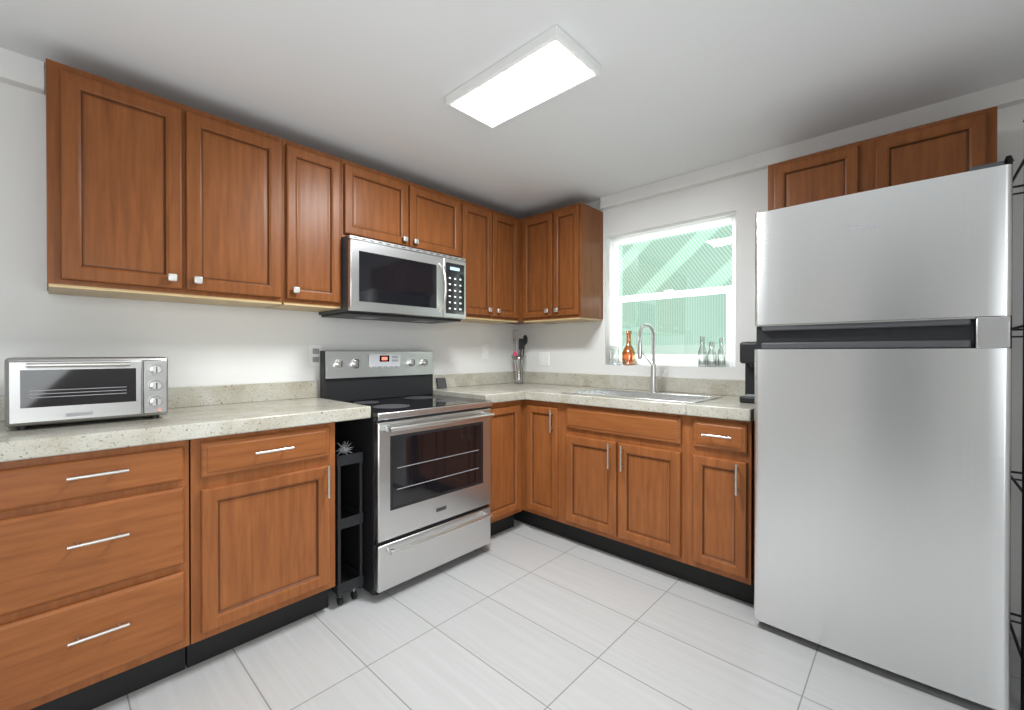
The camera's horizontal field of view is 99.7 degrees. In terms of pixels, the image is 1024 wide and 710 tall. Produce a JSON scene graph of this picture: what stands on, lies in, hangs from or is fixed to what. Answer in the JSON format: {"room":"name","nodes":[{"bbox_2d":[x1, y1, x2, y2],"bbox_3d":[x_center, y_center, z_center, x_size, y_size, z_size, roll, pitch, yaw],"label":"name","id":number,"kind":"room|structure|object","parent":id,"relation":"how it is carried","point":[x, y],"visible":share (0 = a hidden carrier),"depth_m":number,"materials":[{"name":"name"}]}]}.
{"room":"kitchen","nodes":[
{"label":"kitchen","id":0,"kind":"room"},
{"bbox_2d":[0,68,517,397],"bbox_3d":[-1.825,0.025,2.066,0.200,2.435,5.700,0,0,43],"label":"wall","id":1,"kind":"structure","parent":0,"point":[201,345],"depth_m":2.07,"materials":[{"name":"paint"}]},
{"bbox_2d":[46,58,282,307],"bbox_3d":[-1.530,-0.674,1.973,0.348,0.837,0.812,0,0,43],"label":"upper cabinet","id":2,"kind":"object","parent":1,"relation":"attached to","point":[151,197],"visible":1,"depth_m":1.81,"materials":[{"name":"brown wood"}]},
{"bbox_2d":[264,139,340,311],"bbox_3d":[-1.149,-0.676,2.383,0.348,0.837,0.304,0,0,43],"label":"upper cabinet","id":3,"kind":"object","parent":1,"relation":"attached to","point":[311,179],"visible":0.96,"depth_m":2.28,"materials":[{"name":"brown wood"}]},
{"bbox_2d":[309,345,321,365],"bbox_3d":[-1.183,0.002,2.603,0.008,0.125,0.072,0,0,43],"label":"electrical outlet","id":4,"kind":"object","parent":1,"relation":"attached to","point":[314,355],"visible":0.85,"depth_m":2.60,"materials":[{"name":"white plastic"}]},
{"bbox_2d":[341,159,459,257],"bbox_3d":[-0.752,-0.879,2.809,0.348,0.435,0.858,0,0,43],"label":"upper cabinet","id":5,"kind":"object","parent":1,"relation":"attached to","point":[380,206],"visible":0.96,"depth_m":2.65,"materials":[{"name":"brown wood"}]},
{"bbox_2d":[319,235,465,323],"bbox_3d":[-0.721,-0.442,2.762,0.460,0.429,0.828,0,0,43],"label":"microwave","id":6,"kind":"object","parent":5,"relation":"attached to","point":[383,281],"visible":1,"depth_m":2.58,"materials":[{"name":"grey metal"}]},
{"bbox_2d":[482,344,488,358],"bbox_3d":[-0.223,-0.029,3.636,0.008,0.125,0.072,0,0,43],"label":"electrical outlet","id":7,"kind":"object","parent":1,"relation":"attached to","point":[485,351],"visible":1,"depth_m":3.63,"materials":[{"name":"white plastic"}]},
{"bbox_2d":[460,199,534,323],"bbox_3d":[-0.139,-0.682,3.469,0.348,0.837,0.937,0,0,43],"label":"upper cabinet","id":8,"kind":"object","parent":1,"relation":"attached to","point":[490,246],"visible":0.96,"depth_m":3.24,"materials":[{"name":"brown wood"}]},
{"bbox_2d":[0,0,1023,218],"bbox_3d":[-0.177,-1.235,0.527,4.700,0.100,5.700,0,0,43],"label":"ceiling","id":9,"kind":"structure","parent":0,"point":[674,88],"depth_m":1.80,"materials":[{"name":"paint"}]},
{"bbox_2d":[0,47,1023,209],"bbox_3d":[-0.177,-1.128,0.528,4.300,0.113,5.300,0,0,43],"label":"band","id":10,"kind":"object","parent":9,"relation":"attached to","point":[21,71],"visible":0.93,"depth_m":2.20,"materials":[{"name":"paint"}]},
{"bbox_2d":[446,25,600,128],"bbox_3d":[0.030,-1.170,1.878,0.635,0.044,0.300,0,0,43],"label":"ceiling light panel","id":11,"kind":"object","parent":9,"relation":"attached to","point":[552,63],"visible":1,"depth_m":1.81,"materials":[{"name":"white plastic"}]},
{"bbox_2d":[92,520,1020,709],"bbox_3d":[-0.177,1.300,0.541,4.700,0.100,5.700,0,0,43],"label":"floor","id":12,"kind":"structure","parent":0,"point":[519,615],"depth_m":1.79,"materials":[{"name":"tile"}]},
{"bbox_2d":[0,440,188,709],"bbox_3d":[-1.728,0.782,1.534,0.664,0.925,0.847,0,0,43],"label":"base cabinet","id":13,"kind":"object","parent":12,"relation":"on","point":[94,579],"visible":0.96,"depth_m":1.45,"materials":[{"name":"brown wood"}]},
{"bbox_2d":[0,381,370,461],"bbox_3d":[-1.483,0.238,1.808,0.647,0.160,1.586,0,0,43],"label":"countertop","id":14,"kind":"structure","parent":13,"relation":"on","point":[196,412],"depth_m":1.78,"materials":[{"name":"stone"}]},
{"bbox_2d":[4,356,167,429],"bbox_3d":[-1.649,0.133,1.698,0.359,0.250,0.440,0,0,43],"label":"toaster oven","id":15,"kind":"object","parent":14,"relation":"on","point":[46,390],"visible":1,"depth_m":1.58,"materials":[{"name":"silver metal"}]},
{"bbox_2d":[185,422,334,667],"bbox_3d":[-1.244,0.780,2.056,0.664,0.925,0.565,0,0,43],"label":"base cabinet","id":16,"kind":"object","parent":12,"relation":"on","point":[261,533],"visible":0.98,"depth_m":1.83,"materials":[{"name":"brown wood"}]},
{"bbox_2d":[330,442,362,605],"bbox_3d":[-0.995,0.838,2.324,0.530,0.806,0.133,0,0,43],"label":"rolling cart","id":17,"kind":"object","parent":12,"relation":"on","point":[348,577],"visible":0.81,"depth_m":2.17,"materials":[{"name":"black plastic"}]},
{"bbox_2d":[320,351,493,595],"bbox_3d":[-0.618,0.607,2.633,0.730,1.265,0.790,0,0,43],"label":"range","id":18,"kind":"object","parent":12,"relation":"on","point":[419,444],"visible":0.96,"depth_m":2.40,"materials":[{"name":"silver metal"}]},
{"bbox_2d":[489,400,521,536],"bbox_3d":[-0.277,0.774,3.123,0.627,0.925,0.383,0,0,43],"label":"base cabinet","id":19,"kind":"object","parent":12,"relation":"on","point":[505,505],"visible":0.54,"depth_m":2.94,"materials":[{"name":"brown wood"}]},
{"bbox_2d":[514,399,525,522],"bbox_3d":[0.076,0.772,3.488,0.649,0.924,0.627,0,0,43],"label":"cabinet filler","id":20,"kind":"object","parent":12,"relation":"on","point":[520,516],"depth_m":3.08,"materials":[{"name":"brown wood"}]},
{"bbox_2d":[433,372,524,402],"bbox_3d":[-0.276,0.232,3.103,0.653,0.160,0.360,0,0,43],"label":"countertop","id":21,"kind":"structure","parent":20,"relation":"on","point":[496,387],"depth_m":3.28,"materials":[{"name":"stone"}]},
{"bbox_2d":[436,378,446,388],"bbox_3d":[-0.529,0.211,3.244,0.036,0.078,0.080,0,0,43],"label":"frame","id":22,"kind":"object","parent":21,"relation":"on","point":[441,383],"visible":0.93,"depth_m":3.24,"materials":[{"name":"grey"}]},
{"bbox_2d":[526,400,561,535],"bbox_3d":[0.424,0.774,3.165,0.300,0.924,0.627,0,0,43],"label":"base cabinet","id":23,"kind":"object","parent":12,"relation":"on","point":[543,419],"depth_m":2.95,"materials":[{"name":"brown wood"}]},
{"bbox_2d":[562,403,689,580],"bbox_3d":[0.832,0.776,2.785,0.816,0.924,0.627,0,0,43],"label":"base cabinet","id":24,"kind":"object","parent":12,"relation":"on","point":[671,494],"depth_m":2.52,"materials":[{"name":"brown wood"}]},
{"bbox_2d":[497,371,754,421],"bbox_3d":[0.590,0.232,2.990,2.075,0.160,0.654,0,0,43],"label":"countertop","id":25,"kind":"structure","parent":24,"relation":"on","point":[539,386],"depth_m":2.79,"materials":[{"name":"stone"}]},
{"bbox_2d":[511,330,527,383],"bbox_3d":[0.058,0.012,3.763,0.170,0.471,0.132,0,0,43],"label":"utensil holder","id":26,"kind":"object","parent":25,"relation":"on","point":[521,344],"visible":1,"depth_m":3.74,"materials":[{"name":"clear glass"}]},
{"bbox_2d":[561,388,722,402],"bbox_3d":[0.804,0.276,2.740,0.865,0.057,0.475,0,0,43],"label":"sink basin","id":27,"kind":"object","parent":25,"relation":"in","point":[663,396],"visible":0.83,"depth_m":2.80,"materials":[{"name":"silver metal"}]},
{"bbox_2d":[637,323,666,391],"bbox_3d":[0.920,0.019,2.805,0.142,0.456,0.196,0,0,43],"label":"tap","id":28,"kind":"object","parent":25,"relation":"on","point":[654,376],"visible":1,"depth_m":2.86,"materials":[{"name":"silver metal"}]},
{"bbox_2d":[740,341,755,403],"bbox_3d":[1.340,0.089,2.367,0.117,0.332,0.250,0,0,43],"label":"coffee maker","id":29,"kind":"object","parent":25,"relation":"on","point":[747,353],"visible":0.5,"depth_m":2.31,"materials":[{"name":"black plastic"}]},
{"bbox_2d":[686,416,753,604],"bbox_3d":[1.243,0.778,2.404,0.304,0.924,0.627,0,0,43],"label":"base cabinet","id":30,"kind":"object","parent":12,"relation":"on","point":[719,452],"depth_m":2.18,"materials":[{"name":"brown wood"}]},
{"bbox_2d":[754,161,1012,709],"bbox_3d":[1.617,0.293,1.956,0.775,1.900,0.707,0,0,43],"label":"fridge","id":31,"kind":"object","parent":12,"relation":"on","point":[882,457],"visible":1,"depth_m":1.64,"materials":[{"name":"grey metal"}]},
{"bbox_2d":[1004,120,1023,709],"bbox_3d":[2.154,0.203,1.475,0.595,2.085,0.482,0,0,43],"label":"wire rack","id":32,"kind":"object","parent":12,"relation":"on","point":[1009,159],"visible":0.4,"depth_m":1.51,"materials":[{"name":"black metal"}]},
{"bbox_2d":[518,103,1023,636],"bbox_3d":[1.768,0.022,2.481,4.500,2.435,0.200,0,0,43],"label":"wall","id":33,"kind":"structure","parent":0,"point":[578,347],"depth_m":2.72,"materials":[{"name":"paint"}]},
{"bbox_2d":[539,353,549,365],"bbox_3d":[0.278,0.036,3.723,0.115,0.115,0.010,0,0,43],"label":"switch plate","id":34,"kind":"object","parent":33,"relation":"attached to","point":[544,359],"visible":1,"depth_m":3.72,"materials":[{"name":"white plastic"}]},
{"bbox_2d":[521,202,602,323],"bbox_3d":[0.370,-0.681,3.398,0.582,0.837,0.348,0,0,43],"label":"upper cabinet","id":35,"kind":"object","parent":33,"relation":"attached to","point":[562,265],"visible":1,"depth_m":3.25,"materials":[{"name":"brown wood"}]},
{"bbox_2d":[609,346,619,364],"bbox_3d":[0.787,0.002,3.322,0.080,0.145,0.079,0,0,43],"label":"glass jar","id":36,"kind":"object","parent":33,"relation":"on","point":[618,359],"visible":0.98,"depth_m":3.33,"materials":[{"name":"glass"}]},
{"bbox_2d":[622,331,635,364],"bbox_3d":[0.870,-0.052,3.220,0.100,0.254,0.100,0,0,43],"label":"bottle","id":37,"kind":"object","parent":33,"relation":"on","point":[628,355],"visible":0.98,"depth_m":3.19,"materials":[{"name":"orange glass"}]},
{"bbox_2d":[611,214,735,366],"bbox_3d":[1.135,-0.413,3.091,0.923,0.980,0.065,0,0,43],"label":"window","id":38,"kind":"structure","parent":33,"relation":"in","point":[617,310],"depth_m":3.06,"materials":[{"name":"white plastic"}]},
{"bbox_2d":[698,337,725,366],"bbox_3d":[1.309,-0.022,2.832,0.172,0.199,0.063,0,0,43],"label":"glassware","id":39,"kind":"object","parent":33,"relation":"on","point":[717,362],"visible":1,"depth_m":2.82,"materials":[{"name":"clear glass"}]},
{"bbox_2d":[768,106,996,210],"bbox_3d":[1.757,-0.836,2.126,0.816,0.345,0.322,0,0,43],"label":"upper cabinet","id":40,"kind":"object","parent":33,"relation":"attached to","point":[958,144],"visible":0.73,"depth_m":1.96,"materials":[{"name":"brown wood"}]},
{"label":"outside","id":41,"kind":"structure","parent":0,"visible":0},
{"bbox_2d":[620,225,731,354],"bbox_3d":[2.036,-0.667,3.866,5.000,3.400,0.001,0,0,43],"label":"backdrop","id":42,"kind":"structure","parent":41,"point":[664,271],"depth_m":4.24,"materials":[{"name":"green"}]}
]}

